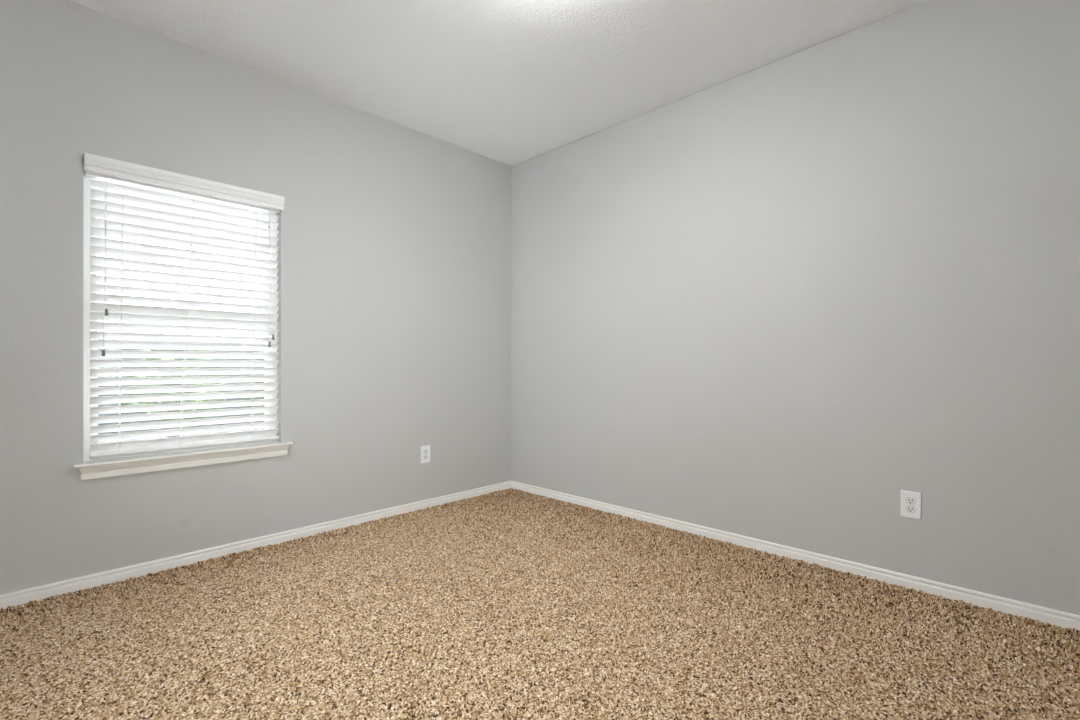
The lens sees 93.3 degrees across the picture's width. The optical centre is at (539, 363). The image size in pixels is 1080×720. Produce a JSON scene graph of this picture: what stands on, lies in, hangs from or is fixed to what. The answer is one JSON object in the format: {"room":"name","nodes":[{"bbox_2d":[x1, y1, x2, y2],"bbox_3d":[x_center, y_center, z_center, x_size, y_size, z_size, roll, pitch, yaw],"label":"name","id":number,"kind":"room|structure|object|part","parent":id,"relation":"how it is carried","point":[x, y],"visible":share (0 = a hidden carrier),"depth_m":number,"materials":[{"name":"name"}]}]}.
{"room":"empty bedroom","nodes":[
{"label":"empty bedroom","id":0,"kind":"room"},
{"bbox_2d":[0,0,510,594],"bbox_3d":[-1.653,-0.288,3.010,0.140,2.990,3.890,0,0,44],"label":"wall","id":1,"kind":"structure","parent":0,"point":[394,243],"depth_m":2.97,"materials":[{"name":"grey paint"}]},
{"bbox_2d":[73,164,292,479],"bbox_3d":[-1.871,-0.207,2.753,0.182,1.512,0.964,0,0,44],"label":"window","id":2,"kind":"structure","parent":1,"relation":"in","point":[142,463],"depth_m":2.52,"materials":[{"name":"white plastic"}]},
{"bbox_3d":[-1.929,-0.575,2.798,0.024,0.724,0.818,0,0,44],"label":"sash","id":3,"kind":"part","parent":2,"relation":"part of","materials":[{"name":"white plastic"}]},
{"bbox_3d":[-1.911,0.089,2.780,0.024,0.734,0.818,0,0,44],"label":"sash","id":4,"kind":"part","parent":2,"relation":"part of","materials":[{"name":"white plastic"}]},
{"bbox_3d":[-1.850,0.478,2.732,0.122,0.014,0.964,0,0,44],"label":"sill","id":5,"kind":"part","parent":2,"relation":"part of","materials":[{"name":"white paint"}]},
{"bbox_2d":[84,153,284,458],"bbox_3d":[-1.850,-0.260,2.728,0.094,1.448,0.883,0,0,44],"label":"window blind","id":6,"kind":"object","parent":2,"relation":"attached to","point":[195,220],"visible":1,"depth_m":2.69,"materials":[{"name":"white plastic"}]},
{"bbox_3d":[-2.090,-0.484,2.450,0.014,0.844,0.015,0,0,44],"label":"tilt cord","id":7,"kind":"part","parent":6,"relation":"part of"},
{"bbox_3d":[-2.090,-0.582,2.452,0.014,0.647,0.009,0,0,44],"label":"tilt cord","id":8,"kind":"part","parent":6,"relation":"part of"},
{"bbox_3d":[-2.074,-0.223,2.524,0.042,1.360,0.017,0,0,44],"label":"ladder cord","id":9,"kind":"part","parent":6,"relation":"part of","materials":[{"name":"white fabric"}]},
{"bbox_3d":[-1.860,0.447,2.743,0.050,0.033,0.843,0,0,44],"label":"rail","id":10,"kind":"part","parent":6,"relation":"part of","materials":[{"name":"white plastic"}]},
{"bbox_3d":[-1.884,-0.223,2.719,0.042,1.360,0.063,0,0,44],"label":"ladder cord","id":11,"kind":"part","parent":6,"relation":"part of","materials":[{"name":"white fabric"}]},
{"bbox_3d":[-1.657,-0.223,2.952,0.042,1.360,0.019,0,0,44],"label":"ladder cord","id":12,"kind":"part","parent":6,"relation":"part of","materials":[{"name":"white fabric"}]},
{"bbox_3d":[-1.580,-0.515,2.973,0.014,0.781,0.006,0,0,44],"label":"lift cord","id":13,"kind":"part","parent":6,"relation":"part of","materials":[{"name":"white fabric"}]},
{"bbox_3d":[-1.574,-0.536,2.982,0.014,0.740,0.023,0,0,44],"label":"lift cord","id":14,"kind":"part","parent":6,"relation":"part of","materials":[{"name":"white fabric"}]},
{"bbox_2d":[0,481,510,609],"bbox_3d":[-1.550,1.046,3.006,0.014,0.087,3.750,0,0,44],"label":"baseboard","id":15,"kind":"structure","parent":1,"relation":"attached to","point":[15,598],"depth_m":2.77,"materials":[{"name":"white paint"}]},
{"bbox_2d":[421,445,429,462],"bbox_3d":[-0.839,0.667,3.739,0.009,0.124,0.079,0,0,44],"label":"wall outlet","id":16,"kind":"object","parent":1,"relation":"attached to","point":[425,450],"visible":1,"depth_m":3.73,"materials":[{"name":"white plastic"}]},
{"bbox_2d":[69,0,927,165],"bbox_3d":[-0.068,-1.743,1.563,4.430,0.120,4.030,0,0,44],"label":"ceiling","id":17,"kind":"structure","parent":0,"point":[509,82],"depth_m":2.70,"materials":[{"name":"white paint"}]},
{"bbox_2d":[0,488,1079,719],"bbox_3d":[-0.069,1.063,1.557,4.151,0.024,3.753,0,0,44],"label":"floor","id":18,"kind":"structure","parent":0,"point":[509,604],"depth_m":1.97,"materials":[{"name":"brown carpet"}]},
{"bbox_2d":[511,0,1079,614],"bbox_3d":[1.289,-0.288,2.956,4.430,2.990,0.140,0,0,44],"label":"wall","id":19,"kind":"structure","parent":0,"point":[779,301],"depth_m":2.60,"materials":[{"name":"grey paint"}]},
{"bbox_2d":[511,481,1079,630],"bbox_3d":[1.236,1.046,2.901,4.150,0.087,0.014,0,0,44],"label":"baseboard","id":20,"kind":"structure","parent":19,"relation":"attached to","point":[1041,614],"depth_m":2.58,"materials":[{"name":"white paint"}]},
{"bbox_2d":[901,490,920,519],"bbox_3d":[1.748,0.667,2.404,0.079,0.124,0.009,0,0,44],"label":"wall outlet","id":21,"kind":"object","parent":19,"relation":"attached to","point":[910,501],"visible":1,"depth_m":2.40,"materials":[{"name":"white plastic"}]},
{"bbox_2d":[906,505,914,512],"bbox_3d":[1.747,0.687,2.403,0.037,0.031,0.001,0,0,44],"label":"receptacle","id":22,"kind":"object","parent":21,"relation":"attached to","point":[909,508],"depth_m":2.40,"materials":[{"name":"white plastic"}]},
{"bbox_2d":[906,497,915,503],"bbox_3d":[1.747,0.648,2.403,0.037,0.031,0.001,0,0,44],"label":"receptacle","id":23,"kind":"object","parent":21,"relation":"attached to","point":[909,500],"depth_m":2.40,"materials":[{"name":"white plastic"}]},
{"label":"outside","id":24,"kind":"structure","parent":0,"visible":0},
{"bbox_2d":[98,428,264,443],"bbox_3d":[-18.415,1.437,22.061,39.260,0.240,60.000,0,0,44],"label":"ground","id":25,"kind":"structure","parent":24,"point":[258,428],"depth_m":9.29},
{"bbox_2d":[116,341,225,437],"bbox_3d":[-5.809,0.462,8.123,1.478,1.695,1.500,0,0,44],"label":"shrub","id":26,"kind":"object","parent":25,"relation":"on","point":[158,402],"visible":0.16,"depth_m":8.01,"materials":[{"name":"green plant"}]},
{"bbox_3d":[-5.805,0.627,8.101,0.325,1.363,0.325,0,0,-3],"label":"stem","id":27,"kind":"part","parent":26,"relation":"part of","materials":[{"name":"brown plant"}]},
{"bbox_2d":[98,340,264,434],"bbox_3d":[-5.609,0.425,10.356,0.060,1.765,25.112,0,0,44],"label":"fence","id":28,"kind":"object","parent":25,"relation":"on","point":[226,399],"visible":0.02,"depth_m":9.26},
{"bbox_2d":[234,351,264,414],"bbox_3d":[-4.762,0.389,9.462,1.636,1.839,1.642,0,0,44],"label":"shrub","id":29,"kind":"object","parent":25,"relation":"on","point":[251,398],"visible":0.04,"depth_m":9.03,"materials":[{"name":"green plant"}]}
]}

